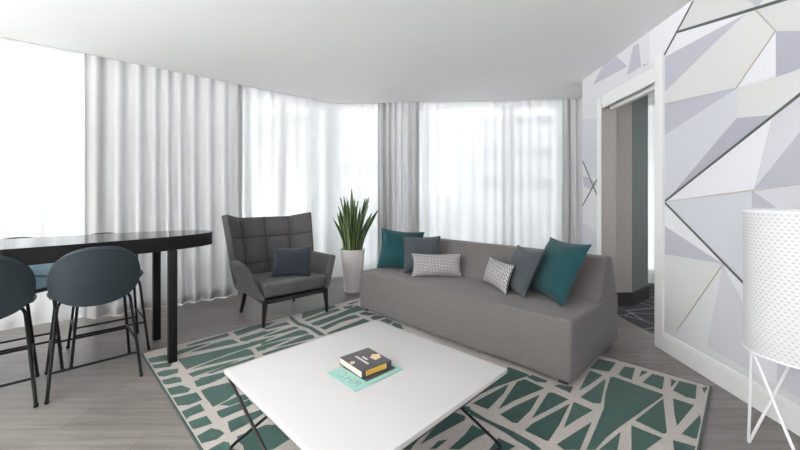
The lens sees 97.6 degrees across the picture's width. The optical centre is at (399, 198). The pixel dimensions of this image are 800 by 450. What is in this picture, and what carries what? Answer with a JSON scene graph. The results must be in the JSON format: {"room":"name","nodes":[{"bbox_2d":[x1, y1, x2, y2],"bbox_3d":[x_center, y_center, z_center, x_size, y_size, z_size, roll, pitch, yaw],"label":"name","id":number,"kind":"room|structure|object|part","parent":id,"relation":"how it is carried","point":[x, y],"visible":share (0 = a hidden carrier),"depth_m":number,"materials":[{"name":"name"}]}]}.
{"room":"hotel room","nodes":[
{"label":"hotel room","id":0,"kind":"room"},
{"bbox_2d":[0,0,690,102],"bbox_3d":[-0.620,-1.590,1.900,11.960,0.230,9.400,0,0,0],"label":"ceiling","id":1,"kind":"structure","parent":0,"point":[337,51],"depth_m":3.26,"materials":[{"name":"white paint"}]},
{"bbox_2d":[0,37,84,330],"bbox_3d":[-4.375,-0.165,2.806,2.995,2.816,0.033,0,0,-40],"label":"sheer curtain","id":2,"kind":"object","parent":1,"relation":"hanging from","point":[42,145],"visible":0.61,"depth_m":3.48,"materials":[{"name":"white fabric"}]},
{"bbox_2d":[84,53,242,318],"bbox_3d":[-2.658,-0.165,4.106,1.552,2.816,0.110,0,0,-40],"label":"drape","id":3,"kind":"object","parent":1,"relation":"hanging from","point":[164,148],"visible":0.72,"depth_m":4.04,"materials":[{"name":"fabric"}]},
{"bbox_2d":[242,85,377,276],"bbox_3d":[-1.244,-0.165,5.271,2.314,2.816,0.406,0,0,-24],"label":"sheer curtain","id":4,"kind":"object","parent":1,"relation":"hanging from","point":[300,155],"visible":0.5,"depth_m":5.37,"materials":[{"name":"white fabric"}]},
{"bbox_2d":[378,102,418,260],"bbox_3d":[-0.026,-0.165,5.430,0.644,2.816,0.093,0,0,5],"label":"drape","id":5,"kind":"object","parent":1,"relation":"hanging from","point":[398,123],"visible":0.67,"depth_m":5.44,"materials":[{"name":"fabric"}]},
{"bbox_2d":[419,99,561,248],"bbox_3d":[1.371,-0.165,5.437,2.477,2.816,0.032,0,0,4],"label":"sheer curtain","id":6,"kind":"object","parent":1,"relation":"hanging from","point":[490,172],"visible":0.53,"depth_m":5.43,"materials":[{"name":"white fabric"}]},
{"bbox_2d":[562,99,581,243],"bbox_3d":[2.605,-0.165,5.234,0.328,2.816,0.091,0,0,5],"label":"drape","id":7,"kind":"object","parent":1,"relation":"hanging from","point":[571,108],"visible":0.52,"depth_m":5.25,"materials":[{"name":"fabric"}]},
{"bbox_2d":[648,97,653,282],"bbox_3d":[4.058,-0.165,5.144,1.770,2.816,0.031,0,0,4],"label":"sheer curtain","id":8,"kind":"object","parent":1,"relation":"hanging from","point":[650,99],"visible":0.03,"depth_m":5.18,"materials":[{"name":"white fabric"}]},
{"bbox_2d":[0,277,799,449],"bbox_3d":[-0.600,1.300,1.700,11.800,0.100,9.000,0,0,0],"label":"floor","id":9,"kind":"structure","parent":0,"point":[106,405],"depth_m":2.35,"materials":[{"name":"grey wood"}]},
{"bbox_2d":[0,256,39,407],"bbox_3d":[-2.497,0.776,2.079,0.639,0.947,0.494,0,0,45],"label":"bar chair","id":10,"kind":"object","parent":9,"relation":"on","point":[17,280],"visible":1,"depth_m":2.06,"materials":[{"name":"plastic"}]},
{"bbox_3d":[-2.332,0.505,1.916,0.176,0.385,0.470,0,0,45],"label":"backrest","id":11,"kind":"part","parent":10,"relation":"part of","materials":[{"name":"plastic"}]},
{"bbox_3d":[-2.318,0.952,2.139,0.293,0.596,0.054,0,0,9],"label":"leg","id":12,"kind":"part","parent":10,"relation":"part of","materials":[{"name":"black metal"}]},
{"bbox_3d":[-2.524,0.952,2.338,0.045,0.596,0.277,0,0,-7],"label":"leg","id":13,"kind":"part","parent":10,"relation":"part of","materials":[{"name":"black metal"}]},
{"bbox_2d":[0,237,64,369],"bbox_3d":[-2.830,0.776,2.586,0.639,0.947,0.494,0,0,45],"label":"bar chair","id":14,"kind":"object","parent":9,"relation":"on","point":[40,271],"visible":0.21,"depth_m":2.69,"materials":[{"name":"grey leather"}]},
{"bbox_3d":[-2.994,0.505,2.749,0.176,0.385,0.470,0,0,45],"label":"backrest","id":15,"kind":"part","parent":14,"relation":"part of","materials":[{"name":"blue plastic"}]},
{"bbox_3d":[-2.801,0.643,2.558,0.455,0.060,0.454,0,0,45],"label":"seat","id":16,"kind":"part","parent":14,"relation":"part of","materials":[{"name":"grey leather"}]},
{"bbox_3d":[-2.573,0.952,2.550,0.224,0.596,0.183,0,0,45],"label":"leg","id":17,"kind":"part","parent":14,"relation":"part of","materials":[{"name":"black metal"}]},
{"bbox_2d":[44,246,142,404],"bbox_3d":[-2.135,0.776,2.445,0.639,0.947,0.494,0,0,45],"label":"bar chair","id":18,"kind":"object","parent":9,"relation":"on","point":[100,275],"visible":1,"depth_m":2.26,"materials":[{"name":"grey plastic"}]},
{"bbox_3d":[-2.394,0.952,2.470,0.277,0.596,0.045,0,0,6],"label":"leg","id":19,"kind":"part","parent":18,"relation":"part of","materials":[{"name":"black metal"}]},
{"bbox_3d":[-2.193,0.952,2.266,0.054,0.596,0.293,0,0,-10],"label":"leg","id":20,"kind":"part","parent":18,"relation":"part of","materials":[{"name":"black metal"}]},
{"bbox_3d":[-1.970,0.505,2.282,0.176,0.385,0.470,0,0,45],"label":"backrest","id":21,"kind":"part","parent":18,"relation":"part of","materials":[{"name":"blue plastic"}]},
{"bbox_3d":[-2.162,0.952,2.704,0.045,0.596,0.277,0,0,-7],"label":"leg","id":22,"kind":"part","parent":18,"relation":"part of","materials":[{"name":"black metal"}]},
{"bbox_3d":[-1.956,0.952,2.505,0.293,0.596,0.054,0,0,9],"label":"leg","id":23,"kind":"part","parent":18,"relation":"part of","materials":[{"name":"black metal"}]},
{"bbox_2d":[0,230,212,363],"bbox_3d":[-2.565,0.768,2.198,0.750,0.964,2.570,0,0,41],"label":"bar table","id":24,"kind":"object","parent":9,"relation":"on","point":[38,250],"visible":0.99,"depth_m":2.63,"materials":[{"name":"black wood"}]},
{"bbox_3d":[-2.170,0.821,3.118,0.056,0.859,0.056,0,0,45],"label":"leg","id":25,"kind":"part","parent":24,"relation":"part of","materials":[{"name":"black metal"}]},
{"bbox_3d":[-1.735,0.815,2.667,0.056,0.847,0.056,0,0,45],"label":"leg","id":26,"kind":"part","parent":24,"relation":"part of","materials":[{"name":"black metal"}]},
{"bbox_2d":[66,232,149,367],"bbox_3d":[-2.467,0.776,2.952,0.639,0.947,0.494,0,0,45],"label":"bar chair","id":27,"kind":"object","parent":9,"relation":"on","point":[73,324],"visible":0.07,"depth_m":2.91,"materials":[{"name":"black metal"}]},
{"bbox_3d":[-2.646,0.952,2.892,0.293,0.596,0.054,0,0,9],"label":"leg","id":28,"kind":"part","parent":27,"relation":"part of","materials":[{"name":"black metal"}]},
{"bbox_3d":[-2.440,0.952,2.693,0.045,0.596,0.277,0,0,-7],"label":"leg","id":29,"kind":"part","parent":27,"relation":"part of","materials":[{"name":"black metal"}]},
{"bbox_3d":[-2.409,0.952,3.131,0.054,0.596,0.293,0,0,-10],"label":"leg","id":30,"kind":"part","parent":27,"relation":"part of","materials":[{"name":"black metal"}]},
{"bbox_3d":[-2.208,0.952,2.927,0.277,0.596,0.045,0,0,6],"label":"leg","id":31,"kind":"part","parent":27,"relation":"part of","materials":[{"name":"black metal"}]},
{"bbox_2d":[221,212,335,327],"bbox_3d":[-1.346,0.708,3.949,1.104,1.085,0.956,0,0,-44],"label":"armchair","id":32,"kind":"object","parent":9,"relation":"on","point":[250,241],"visible":0.84,"depth_m":3.95,"materials":[{"name":"grey fabric"}]},
{"bbox_3d":[-1.719,1.130,3.852,0.067,0.240,0.076,0,0,-43],"label":"leg","id":33,"kind":"part","parent":32,"relation":"part of","materials":[{"name":"black wood"}]},
{"bbox_3d":[-1.582,0.814,3.543,0.203,0.333,0.651,0,0,-44],"label":"armrest","id":34,"kind":"part","parent":32,"relation":"part of","materials":[{"name":"grey fabric"}]},
{"bbox_3d":[-1.302,1.124,3.365,0.046,0.228,0.042,0,0,-43],"label":"leg","id":35,"kind":"part","parent":32,"relation":"part of","materials":[{"name":"black wood"}]},
{"bbox_3d":[-1.526,0.530,4.113,1.070,0.731,0.470,0,0,-44],"label":"backrest","id":36,"kind":"part","parent":32,"relation":"part of","materials":[{"name":"grey fabric"}]},
{"bbox_3d":[-1.294,0.895,3.845,0.681,0.139,0.718,0,0,-44],"label":"seat","id":37,"kind":"part","parent":32,"relation":"part of","materials":[{"name":"grey fabric"}]},
{"bbox_3d":[-1.282,0.995,3.832,0.709,0.040,0.695,0,0,-44],"label":"frame","id":38,"kind":"part","parent":32,"relation":"part of","materials":[{"name":"black wood"}]},
{"bbox_2d":[271,247,310,276],"bbox_3d":[-1.168,0.676,3.769,0.405,0.302,0.154,0,0,-7],"label":"cushion","id":39,"kind":"object","parent":32,"relation":"on","point":[287,261],"visible":1,"depth_m":3.73,"materials":[{"name":"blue fabric"}]},
{"bbox_3d":[-0.952,0.814,4.141,0.268,0.333,0.651,0,0,-44],"label":"armrest","id":40,"kind":"part","parent":32,"relation":"part of","materials":[{"name":"grey fabric"}]},
{"bbox_3d":[-0.813,1.124,3.829,0.052,0.228,0.042,0,0,-44],"label":"leg","id":41,"kind":"part","parent":32,"relation":"part of","materials":[{"name":"black wood"}]},
{"bbox_2d":[333,188,378,292],"bbox_3d":[-0.593,0.551,4.686,0.615,1.398,0.547,0,0,0],"label":"potted plant","id":42,"kind":"object","parent":9,"relation":"on","point":[350,226],"visible":0.98,"depth_m":4.64,"materials":[{"name":"green plant"}]},
{"bbox_3d":[-0.640,0.963,4.744,0.332,0.575,0.332,0,0,0],"label":"planter","id":43,"kind":"part","parent":42,"relation":"part of","materials":[{"name":"white ceramic"}]},
{"bbox_2d":[141,298,711,449],"bbox_3d":[-0.007,1.242,2.564,3.293,0.014,2.565,0,0,45],"label":"rug","id":44,"kind":"object","parent":9,"relation":"on","point":[613,404],"visible":0.61,"depth_m":2.15,"materials":[{"name":"green carpet"}]},
{"bbox_2d":[224,320,506,449],"bbox_3d":[-0.168,1.038,1.724,0.987,0.399,0.987,0,0,45],"label":"coffee table","id":45,"kind":"object","parent":44,"relation":"on","point":[293,387],"visible":0.98,"depth_m":1.54,"materials":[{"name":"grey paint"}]},
{"bbox_3d":[-0.505,1.049,1.383,0.965,0.376,0.015,0,0,45],"label":"rod","id":46,"kind":"part","parent":45,"relation":"part of","materials":[{"name":"black metal"}]},
{"bbox_3d":[-0.171,1.045,1.724,0.969,0.367,0.969,0,0,45],"label":"rod","id":47,"kind":"part","parent":45,"relation":"part of","materials":[{"name":"black metal"}]},
{"bbox_2d":[327,363,402,391],"bbox_3d":[-0.168,0.835,1.701,0.294,0.005,0.228,0,0,-44],"label":"magazine","id":48,"kind":"object","parent":45,"relation":"on","point":[343,375],"visible":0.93,"depth_m":1.63,"materials":[{"name":"teal paper"}]},
{"bbox_2d":[340,348,390,378],"bbox_3d":[-0.173,0.815,1.749,0.177,0.034,0.196,0,0,-41],"label":"book","id":49,"kind":"object","parent":48,"relation":"on","point":[364,363],"visible":1,"depth_m":1.72,"materials":[{"name":"black paper"}]},
{"bbox_2d":[370,354,380,359],"bbox_3d":[-0.124,0.798,1.776,0.061,0.001,0.061,0,0,-41],"label":"print","id":50,"kind":"object","parent":49,"relation":"on","point":[372,356],"depth_m":1.77,"materials":[{"name":"beige paper"}]},
{"bbox_3d":[-0.168,0.868,1.724,0.974,0.015,0.974,0,0,45],"label":"rail","id":51,"kind":"part","parent":45,"relation":"part of","materials":[{"name":"black"}]},
{"bbox_3d":[-0.164,1.045,1.724,0.969,0.367,0.969,0,0,45],"label":"rod","id":52,"kind":"part","parent":45,"relation":"part of","materials":[{"name":"black metal"}]},
{"bbox_2d":[360,237,617,384],"bbox_3d":[0.709,0.862,3.456,1.059,0.753,2.265,0,0,-44],"label":"sofa","id":53,"kind":"object","parent":44,"relation":"on","point":[534,332],"visible":0.76,"depth_m":2.84,"materials":[{"name":"grey fabric"}]},
{"bbox_2d":[377,228,423,268],"bbox_3d":[0.011,0.579,3.998,0.538,0.479,0.216,0,0,4],"label":"cushion","id":54,"kind":"object","parent":53,"relation":"on","point":[392,247],"visible":0.61,"depth_m":3.94,"materials":[{"name":"teal fabric"}]},
{"bbox_2d":[402,236,440,272],"bbox_3d":[0.239,0.602,3.805,0.430,0.390,0.167,0,0,-5],"label":"cushion","id":55,"kind":"object","parent":53,"relation":"on","point":[428,245],"visible":0.6,"depth_m":3.78,"materials":[{"name":"fabric"}]},
{"bbox_2d":[411,253,461,276],"bbox_3d":[0.376,0.680,3.607,0.524,0.234,0.126,0,0,3],"label":"cushion","id":56,"kind":"object","parent":53,"relation":"on","point":[424,264],"visible":1,"depth_m":3.57,"materials":[{"name":"white fabric"}]},
{"bbox_2d":[482,256,514,294],"bbox_3d":[0.879,0.675,3.164,0.138,0.244,0.508,0,0,-13],"label":"cushion","id":57,"kind":"object","parent":53,"relation":"on","point":[498,274],"visible":1,"depth_m":3.05,"materials":[{"name":"white fabric"}]},
{"bbox_3d":[0.918,0.644,3.655,0.451,0.319,2.252,0,0,-44],"label":"backrest","id":58,"kind":"part","parent":53,"relation":"part of","materials":[{"name":"grey fabric"}]},
{"bbox_2d":[508,245,544,297],"bbox_3d":[1.042,0.610,3.024,0.210,0.374,0.425,0,0,-10],"label":"cushion","id":59,"kind":"object","parent":53,"relation":"on","point":[526,262],"visible":0.77,"depth_m":2.89,"materials":[{"name":"fabric"}]},
{"bbox_2d":[528,237,591,306],"bbox_3d":[1.278,0.569,2.869,0.268,0.456,0.525,0,0,-10],"label":"cushion","id":60,"kind":"object","parent":53,"relation":"on","point":[559,266],"visible":0.91,"depth_m":2.73,"materials":[{"name":"teal fabric"}]},
{"bbox_2d":[742,209,799,449],"bbox_3d":[1.848,0.646,1.600,0.409,1.188,0.410,0,0,8],"label":"floor lamp","id":61,"kind":"object","parent":9,"relation":"on","point":[771,237],"visible":1,"depth_m":1.56,"materials":[{"name":"white metal"}]},
{"bbox_3d":[1.816,0.972,1.740,0.344,0.536,0.106,0,0,-13],"label":"leg","id":62,"kind":"part","parent":61,"relation":"part of","materials":[{"name":"white metal"}]},
{"bbox_3d":[1.848,0.387,1.600,0.400,0.659,0.400,0,0,0],"label":"lamp shade","id":63,"kind":"part","parent":61,"relation":"part of","materials":[{"name":"white fabric"}]},
{"bbox_3d":[1.742,0.972,1.502,0.109,0.536,0.344,0,0,-43],"label":"leg","id":64,"kind":"part","parent":61,"relation":"part of","materials":[{"name":"white metal"}]},
{"bbox_2d":[616,95,647,291],"bbox_3d":[2.785,-0.113,4.695,0.721,2.725,1.210,0,0,0],"label":"wall","id":65,"kind":"structure","parent":0,"point":[631,118],"depth_m":4.10,"materials":[{"name":"grey paint"}]},
{"bbox_2d":[617,285,649,305],"bbox_3d":[2.981,1.169,4.575,0.457,0.158,1.429,0,0,31],"label":"baseboard","id":66,"kind":"structure","parent":65,"relation":"attached to","point":[624,298],"depth_m":4.08,"materials":[{"name":"grey wood"}]},
{"bbox_2d":[582,0,799,405],"bbox_3d":[2.138,-0.113,0.878,0.160,2.725,6.977,0,0,3],"label":"wall","id":67,"kind":"structure","parent":0,"point":[732,67],"depth_m":2.36,"materials":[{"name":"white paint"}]},
{"bbox_2d":[597,97,600,254],"bbox_3d":[2.242,0.055,3.941,0.008,2.390,0.085,0,0,3],"label":"trim","id":68,"kind":"structure","parent":67,"relation":"attached to","point":[599,98],"depth_m":3.92,"materials":[{"name":"white paint"}]},
{"bbox_2d":[601,105,615,292],"bbox_3d":[2.321,0.100,3.889,0.155,2.300,0.008,0,0,3],"label":"trim","id":69,"kind":"structure","parent":67,"relation":"attached to","point":[608,117],"depth_m":3.89,"materials":[{"name":"grey paint"}]},
{"bbox_2d":[602,66,653,107],"bbox_3d":[2.296,-1.080,3.438,0.151,0.140,0.913,0,0,3],"label":"trim","id":70,"kind":"structure","parent":67,"relation":"attached to","point":[645,79],"depth_m":3.38,"materials":[{"name":"white paint"}]},
{"bbox_2d":[610,84,653,109],"bbox_3d":[2.324,-1.018,3.430,0.045,0.065,0.901,0,0,3],"label":"trim","id":71,"kind":"structure","parent":67,"relation":"attached to","point":[649,89],"depth_m":3.46,"materials":[{"name":"white paint"}]},
{"bbox_2d":[654,52,664,349],"bbox_3d":[2.255,0.020,2.938,0.179,2.460,0.098,0,0,0],"label":"trim","id":72,"kind":"structure","parent":67,"relation":"attached to","point":[659,60],"depth_m":2.92,"materials":[{"name":"white paint"}]},
{"bbox_2d":[662,332,799,435],"bbox_3d":[2.013,1.174,0.191,0.016,0.152,5.591,0,0,3],"label":"baseboard","id":73,"kind":"structure","parent":67,"relation":"attached to","point":[732,381],"depth_m":2.24,"materials":[{"name":"white paint"}]}
]}

